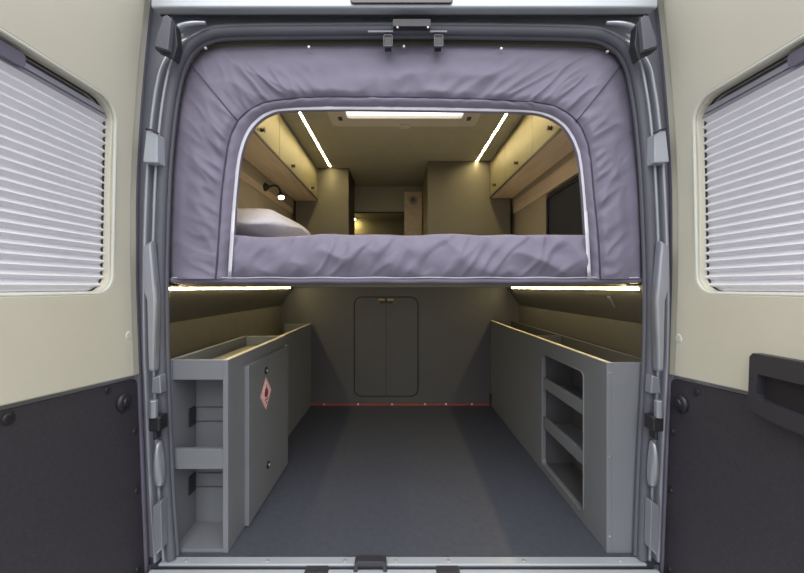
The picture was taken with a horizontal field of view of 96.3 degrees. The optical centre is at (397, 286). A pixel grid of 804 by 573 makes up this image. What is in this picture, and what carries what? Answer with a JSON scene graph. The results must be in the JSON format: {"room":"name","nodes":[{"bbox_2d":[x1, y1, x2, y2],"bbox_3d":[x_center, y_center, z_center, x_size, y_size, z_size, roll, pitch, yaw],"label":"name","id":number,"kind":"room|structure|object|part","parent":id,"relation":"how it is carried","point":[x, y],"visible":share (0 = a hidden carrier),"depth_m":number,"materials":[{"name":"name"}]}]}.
{"room":"vehicle interior","nodes":[
{"label":"vehicle interior","id":0,"kind":"room"},
{"bbox_2d":[169,53,295,358],"bbox_3d":[-0.865,-0.040,2.985,0.150,1.880,3.530,0,0,0],"label":"wall","id":1,"kind":"structure","parent":0,"point":[198,319],"depth_m":1.88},
{"bbox_2d":[169,287,290,289],"bbox_3d":[-0.802,0.006,1.952,0.016,0.010,1.425,0,0,0],"label":"led strip","id":2,"kind":"object","parent":1,"relation":"attached to","point":[199,288],"visible":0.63,"depth_m":1.66,"materials":[{"name":"white plastic"}]},
{"bbox_2d":[240,170,292,213],"bbox_3d":[-0.872,-0.650,2.178,0.013,0.100,1.555,0,0,0],"label":"trim","id":3,"kind":"structure","parent":1,"relation":"attached to","point":[244,177],"depth_m":2.31,"materials":[{"name":"brown wood"}]},
{"bbox_2d":[263,182,283,199],"bbox_3d":[-0.800,-0.616,2.303,0.163,0.120,0.054,0,0,25],"label":"reading lamp","id":4,"kind":"object","parent":1,"relation":"attached to","point":[266,186],"visible":1,"depth_m":2.30,"materials":[{"name":"black plastic"}]},
{"bbox_2d":[243,114,317,200],"bbox_3d":[-0.743,-0.842,2.243,0.205,0.272,1.425,0,0,0],"label":"upper cabinet","id":5,"kind":"object","parent":1,"relation":"attached to","point":[272,148],"visible":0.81,"depth_m":2.17,"materials":[{"name":"brown wood"}]},
{"bbox_3d":[-0.668,-0.849,1.770,0.017,0.254,0.476,0,0,0],"label":"door","id":6,"kind":"part","parent":5,"relation":"part of","materials":[{"name":"beige wood"}]},
{"bbox_3d":[-0.668,-0.849,2.255,0.017,0.254,0.486,0,0,0],"label":"door","id":7,"kind":"part","parent":5,"relation":"part of","materials":[{"name":"beige wood"}]},
{"bbox_3d":[-0.668,-0.849,2.728,0.017,0.254,0.451,0,0,0],"label":"door","id":8,"kind":"part","parent":5,"relation":"part of","materials":[{"name":"beige wood"}]},
{"bbox_2d":[177,283,629,286],"bbox_3d":[0.020,-0.015,2.000,1.640,0.030,1.400,0,0,0],"label":"bed base","id":9,"kind":"object","parent":1,"relation":"on","point":[203,284],"visible":0.47,"depth_m":1.30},
{"bbox_3d":[0.020,-0.092,1.995,1.680,0.125,1.370,0,0,0],"label":"mattress","id":10,"kind":"object","parent":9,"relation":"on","visible":0},
{"bbox_2d":[236,208,310,236],"bbox_3d":[-0.610,-0.247,1.540,0.430,0.156,0.450,0,0,0],"label":"pillow","id":11,"kind":"object","parent":10,"relation":"on","point":[256,222],"visible":0.38,"depth_m":1.36,"materials":[{"name":"grey fabric"}]},
{"bbox_2d":[198,52,523,187],"bbox_3d":[0.025,-0.995,3.000,1.950,0.030,3.500,0,0,0],"label":"ceiling","id":12,"kind":"structure","parent":0,"point":[373,155],"depth_m":2.48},
{"bbox_2d":[298,112,330,166],"bbox_3d":[-0.548,-0.976,2.115,0.018,0.008,1.590,0,0,0],"label":"led strip","id":13,"kind":"object","parent":12,"relation":"attached to","point":[300,113],"visible":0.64,"depth_m":2.33,"materials":[{"name":"white plastic"}]},
{"bbox_2d":[355,186,420,218],"bbox_3d":[-0.306,-0.848,3.748,1.068,0.260,0.503,0,0,0],"label":"locker","id":14,"kind":"object","parent":12,"relation":"attached to","point":[371,202],"visible":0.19,"depth_m":3.50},
{"bbox_2d":[327,112,480,128],"bbox_3d":[0.035,-0.961,1.847,0.840,0.037,0.595,0,0,0],"label":"roof window","id":15,"kind":"structure","parent":12,"relation":"attached to","point":[404,120],"depth_m":2.04,"materials":[{"name":"white plastic"}]},
{"bbox_2d":[347,112,462,115],"bbox_3d":[0.037,-0.970,1.825,0.655,0.008,0.430,0,0,0],"label":"blind","id":16,"kind":"object","parent":15,"relation":"attached to","point":[348,113],"depth_m":2.02,"materials":[{"name":"white"}]},
{"bbox_2d":[476,114,507,160],"bbox_3d":[0.610,-0.976,2.053,0.018,0.008,1.465,0,0,0],"label":"led strip","id":17,"kind":"object","parent":12,"relation":"attached to","point":[504,115],"visible":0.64,"depth_m":2.31,"materials":[{"name":"white plastic"}]},
{"bbox_2d":[281,287,518,403],"bbox_3d":[0.020,0.435,2.756,1.900,0.930,0.020,0,0,0],"label":"wall","id":18,"kind":"structure","parent":0,"point":[455,322],"depth_m":2.75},
{"bbox_2d":[354,297,418,396],"bbox_3d":[-0.090,0.455,2.739,0.494,0.765,0.018,0,0,0],"label":"access hatch","id":19,"kind":"object","parent":18,"relation":"attached to","point":[385,329],"visible":1,"depth_m":2.74,"materials":[{"name":"laminate"}]},
{"bbox_2d":[149,405,658,564],"bbox_3d":[0.020,0.915,1.986,1.900,0.030,1.560,0,0,0],"label":"floor","id":20,"kind":"structure","parent":0,"point":[388,481],"depth_m":1.57,"materials":[{"name":"rubber"}]},
{"bbox_2d":[170,335,287,552],"bbox_3d":[-0.667,0.573,1.525,0.236,0.654,0.614,0,0,0],"label":"locker","id":21,"kind":"object","parent":20,"relation":"on","point":[230,398],"visible":0.96,"depth_m":1.34,"materials":[{"name":"grey laminate"}]},
{"bbox_3d":[-0.679,0.585,1.230,0.172,0.067,0.017,0,0,0],"label":"rail","id":22,"kind":"part","parent":21,"relation":"part of","materials":[{"name":"grey laminate"}]},
{"bbox_3d":[-0.679,0.281,1.230,0.172,0.067,0.017,0,0,0],"label":"rail","id":23,"kind":"part","parent":21,"relation":"part of","materials":[{"name":"grey laminate"}]},
{"bbox_3d":[-0.679,0.894,1.292,0.172,0.012,0.143,0,0,0],"label":"board","id":24,"kind":"part","parent":21,"relation":"part of","materials":[{"name":"grey laminate"}]},
{"bbox_2d":[213,346,254,358],"bbox_3d":[-0.679,0.300,1.525,0.172,0.010,0.574,0,0,0],"label":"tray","id":25,"kind":"object","parent":21,"relation":"on","point":[229,352],"depth_m":1.61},
{"bbox_3d":[-0.566,0.595,1.585,0.018,0.599,0.480,0,0,0],"label":"door","id":26,"kind":"part","parent":21,"relation":"part of","materials":[{"name":"grey laminate"}]},
{"bbox_2d":[280,324,310,435],"bbox_3d":[-0.760,0.589,2.289,0.200,0.622,0.912,0,0,0],"label":"locker","id":27,"kind":"object","parent":20,"relation":"on","point":[297,336],"visible":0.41,"depth_m":2.41,"materials":[{"name":"grey laminate"}]},
{"bbox_2d":[311,403,489,405],"bbox_3d":[0.018,0.891,2.737,1.355,0.018,0.016,0,0,0],"label":"strip","id":28,"kind":"object","parent":20,"relation":"on","point":[312,404],"visible":1,"depth_m":2.73,"materials":[{"name":"grey metal"}]},
{"bbox_2d":[490,321,640,552],"bbox_3d":[0.789,0.578,1.980,0.182,0.646,1.526,0,0,0],"label":"storage cabinet","id":29,"kind":"object","parent":20,"relation":"on","point":[572,404],"visible":0.92,"depth_m":1.50,"materials":[{"name":"grey laminate"}]},
{"bbox_3d":[0.705,0.593,1.566,0.006,0.543,0.401,0,0,0],"label":"edge trim","id":30,"kind":"part","parent":29,"relation":"part of","materials":[{"name":"grey laminate"}]},
{"bbox_2d":[555,424,582,448],"bbox_3d":[0.792,0.680,1.567,0.140,0.010,0.411,0,0,0],"label":"shelf","id":31,"kind":"object","parent":29,"relation":"attached to","point":[574,431],"depth_m":1.65,"materials":[{"name":"grey laminate"}]},
{"bbox_2d":[559,385,582,399],"bbox_3d":[0.792,0.487,1.567,0.140,0.010,0.411,0,0,0],"label":"shelf","id":32,"kind":"object","parent":29,"relation":"attached to","point":[577,390],"depth_m":1.68,"materials":[{"name":"grey laminate"}]},
{"bbox_3d":[0.793,0.579,1.224,0.138,0.643,0.012,0,0,0],"label":"panel","id":33,"kind":"part","parent":29,"relation":"part of","materials":[{"name":"grey laminate"}]},
{"bbox_2d":[139,0,669,572],"bbox_3d":[0.024,0.060,2.905,2.088,2.280,3.810,0,0,0],"label":"door frame","id":34,"kind":"structure","parent":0,"point":[180,29],"depth_m":1.18,"materials":[{"name":"grey paint"}]},
{"bbox_2d":[0,0,152,572],"bbox_3d":[-0.868,-0.025,0.815,0.124,2.010,0.773,0,0,2],"label":"door","id":35,"kind":"structure","parent":34,"relation":"attached to","point":[73,72],"depth_m":0.95,"materials":[{"name":"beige metal"}]},
{"bbox_2d":[0,60,106,292],"bbox_3d":[-0.888,-0.236,0.814,0.026,0.528,0.552,0,0,2],"label":"blind","id":36,"kind":"object","parent":35,"relation":"hanging from","point":[53,142],"depth_m":0.92,"materials":[{"name":"white"}]},
{"bbox_3d":[-0.881,-0.505,0.814,0.028,0.010,0.543,0,0,0],"label":"blind rail","id":37,"kind":"part","parent":35,"relation":"part of","materials":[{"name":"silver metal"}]},
{"bbox_3d":[-0.859,-0.267,0.813,0.022,0.581,0.547,0,0,2],"label":"window trim","id":38,"kind":"part","parent":35,"relation":"part of","materials":[{"name":"beige plastic"}]},
{"bbox_3d":[-0.882,-0.521,0.814,0.013,0.014,0.543,0,0,2],"label":"blind rail","id":39,"kind":"part","parent":35,"relation":"part of","materials":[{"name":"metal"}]},
{"bbox_3d":[-0.839,-0.358,0.810,0.065,1.283,0.682,0,0,2],"label":"raised panel","id":40,"kind":"part","parent":35,"relation":"part of","materials":[{"name":"beige plastic"}]},
{"bbox_3d":[-0.861,-0.366,0.812,0.096,1.307,0.747,0,0,2],"label":"trim panel","id":41,"kind":"part","parent":35,"relation":"part of","materials":[{"name":"beige plastic"}]},
{"bbox_3d":[-0.786,-0.447,1.162,0.046,0.104,0.040,0,0,0],"label":"hinge plate","id":42,"kind":"part","parent":34,"relation":"part of","materials":[{"name":"silver metal"}]},
{"bbox_3d":[-0.765,0.770,1.159,0.029,0.175,0.030,0,0,0],"label":"foot plate","id":43,"kind":"part","parent":34,"relation":"part of","materials":[{"name":"silver metal"}]},
{"bbox_2d":[350,0,452,3],"bbox_3d":[0.011,-0.903,1.137,0.322,0.033,0.030,0,0,0],"label":"brake light","id":44,"kind":"object","parent":34,"relation":"attached to","point":[351,1],"depth_m":1.12,"materials":[{"name":"plastic"}]},
{"bbox_3d":[0.015,0.918,1.187,1.590,0.034,0.034,0,0,0],"label":"sill plate","id":45,"kind":"part","parent":34,"relation":"part of","materials":[{"name":"silver metal"}]},
{"bbox_3d":[0.020,-0.882,1.170,1.580,0.006,0.006,0,0,0],"label":"drip moulding","id":46,"kind":"part","parent":34,"relation":"part of","materials":[{"name":"metal"}]},
{"bbox_2d":[169,45,641,283],"bbox_3d":[0.027,-0.420,1.270,1.629,0.820,0.176,0,0,0],"label":"surround","id":47,"kind":"object","parent":34,"relation":"attached to","point":[227,92],"visible":1,"depth_m":1.21,"materials":[{"name":"grey fabric"}]},
{"bbox_3d":[0.044,-0.843,1.158,0.120,0.023,0.020,0,0,0],"label":"latch plate","id":48,"kind":"part","parent":34,"relation":"part of","materials":[{"name":"black plastic"}]},
{"bbox_3d":[0.816,0.770,1.159,0.029,0.175,0.030,0,0,0],"label":"foot plate","id":49,"kind":"part","parent":34,"relation":"part of","materials":[{"name":"silver metal"}]},
{"bbox_3d":[0.837,-0.447,1.162,0.046,0.104,0.040,0,0,0],"label":"hinge plate","id":50,"kind":"part","parent":34,"relation":"part of","materials":[{"name":"silver metal"}]},
{"bbox_2d":[655,0,803,572],"bbox_3d":[0.909,-0.025,0.815,0.125,2.010,0.773,0,0,-2],"label":"door","id":51,"kind":"structure","parent":34,"relation":"attached to","point":[733,70],"depth_m":0.97,"materials":[{"name":"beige metal"}]},
{"bbox_3d":[0.901,-0.366,0.812,0.096,1.307,0.747,0,0,-2],"label":"trim panel","id":52,"kind":"part","parent":51,"relation":"part of","materials":[{"name":"beige plastic"}]},
{"bbox_3d":[0.879,-0.358,0.810,0.065,1.283,0.682,0,0,-2],"label":"raised panel","id":53,"kind":"part","parent":51,"relation":"part of","materials":[{"name":"beige plastic"}]},
{"bbox_3d":[0.899,-0.267,0.813,0.022,0.581,0.547,0,0,-2],"label":"window trim","id":54,"kind":"part","parent":51,"relation":"part of","materials":[{"name":"beige plastic"}]},
{"bbox_3d":[0.922,-0.521,0.814,0.013,0.014,0.543,0,0,-2],"label":"blind rail","id":55,"kind":"part","parent":51,"relation":"part of","materials":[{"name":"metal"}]},
{"bbox_2d":[702,66,803,292],"bbox_3d":[0.928,-0.236,0.814,0.026,0.528,0.552,0,0,-2],"label":"blind","id":56,"kind":"object","parent":51,"relation":"hanging from","point":[753,141],"depth_m":0.93,"materials":[{"name":"white"}]},
{"bbox_3d":[0.921,-0.505,0.814,0.028,0.010,0.543,0,0,0],"label":"blind rail","id":57,"kind":"part","parent":51,"relation":"part of","materials":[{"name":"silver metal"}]},
{"bbox_3d":[0.889,0.240,0.768,0.042,0.156,0.247,0,0,-2],"label":"pull handle","id":58,"kind":"part","parent":51,"relation":"part of","materials":[{"name":"grey plastic"}]},
{"bbox_2d":[507,150,641,357],"bbox_3d":[0.900,-0.040,2.985,0.150,1.880,3.530,0,0,0],"label":"wall","id":59,"kind":"structure","parent":0,"point":[585,315],"depth_m":1.83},
{"bbox_2d":[200,39,610,51],"bbox_3d":[0.020,-0.838,1.245,1.480,0.033,0.030,0,0,0],"label":"trim","id":60,"kind":"structure","parent":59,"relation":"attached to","point":[355,42],"depth_m":1.23,"materials":[{"name":"black plastic"}]},
{"bbox_2d":[513,156,577,212],"bbox_3d":[0.903,-0.625,2.095,0.017,0.110,1.390,0,0,0],"label":"trim","id":61,"kind":"structure","parent":59,"relation":"attached to","point":[569,170],"depth_m":2.14,"materials":[{"name":"brown wood"}]},
{"bbox_2d":[490,52,612,197],"bbox_3d":[0.787,-0.832,2.095,0.185,0.293,1.390,0,0,0],"label":"upper cabinet","id":62,"kind":"object","parent":59,"relation":"attached to","point":[536,144],"visible":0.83,"depth_m":2.09,"materials":[{"name":"brown wood"}]},
{"bbox_3d":[0.724,-0.839,2.595,0.017,0.275,0.386,0,0,0],"label":"door","id":63,"kind":"part","parent":62,"relation":"part of","materials":[{"name":"beige wood"}]},
{"bbox_3d":[0.724,-0.839,2.160,0.017,0.275,0.476,0,0,0],"label":"door","id":64,"kind":"part","parent":62,"relation":"part of","materials":[{"name":"beige wood"}]},
{"bbox_3d":[0.724,-0.839,1.660,0.017,0.275,0.516,0,0,0],"label":"door","id":65,"kind":"part","parent":62,"relation":"part of","materials":[{"name":"beige wood"}]},
{"bbox_2d":[546,175,582,234],"bbox_3d":[0.902,-0.307,1.800,0.020,0.495,0.740,0,0,0],"label":"window","id":66,"kind":"structure","parent":59,"relation":"in","point":[563,204],"depth_m":1.94,"materials":[{"name":"glass"}]},
{"bbox_2d":[511,287,639,289],"bbox_3d":[0.834,0.006,1.933,0.016,0.010,1.385,0,0,0],"label":"led strip","id":67,"kind":"object","parent":59,"relation":"attached to","point":[587,288],"visible":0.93,"depth_m":1.63,"materials":[{"name":"white plastic"}]},
{"bbox_2d":[607,296,615,307],"bbox_3d":[0.855,0.060,1.440,0.036,0.050,0.012,0,0,0],"label":"grab bar","id":68,"kind":"object","parent":59,"relation":"attached to","point":[608,297],"visible":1,"depth_m":1.44,"materials":[{"name":"grey metal"}]},
{"bbox_3d":[0.020,0.010,3.758,1.900,0.020,1.984,0,0,0],"label":"floor","id":69,"kind":"structure","parent":0,"visible":0},
{"bbox_2d":[296,168,354,234],"bbox_3d":[-0.623,-0.489,3.158,0.435,0.978,0.405,0,0,0],"label":"tall cabinet","id":70,"kind":"object","parent":69,"relation":"on","point":[333,212],"visible":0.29,"depth_m":2.96,"materials":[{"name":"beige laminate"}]},
{"bbox_2d":[355,219,403,235],"bbox_3d":[-0.306,-0.364,3.870,1.068,0.728,0.020,0,0,0],"label":"bulkhead","id":71,"kind":"object","parent":69,"relation":"on","point":[362,226],"visible":0.07,"depth_m":3.86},
{"bbox_2d":[404,192,421,235],"bbox_3d":[0.144,-0.450,3.430,0.168,0.900,0.060,0,0,0],"label":"wood panel","id":72,"kind":"object","parent":69,"relation":"on","point":[412,213],"visible":0.44,"depth_m":3.40,"materials":[{"name":"brown wood"}]},
{"bbox_2d":[409,196,416,204],"bbox_3d":[0.142,-0.820,3.390,0.084,0.084,0.016,0,0,0],"label":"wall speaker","id":73,"kind":"object","parent":72,"relation":"attached to","point":[412,199],"visible":1,"depth_m":3.39,"materials":[{"name":"black plastic"}]},
{"bbox_2d":[421,161,509,234],"bbox_3d":[0.551,-0.489,3.446,0.638,0.978,1.308,0,0,0],"label":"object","id":74,"kind":"object","parent":69,"relation":"on","point":[456,199],"visible":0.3,"depth_m":2.79,"materials":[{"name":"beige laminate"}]}
]}

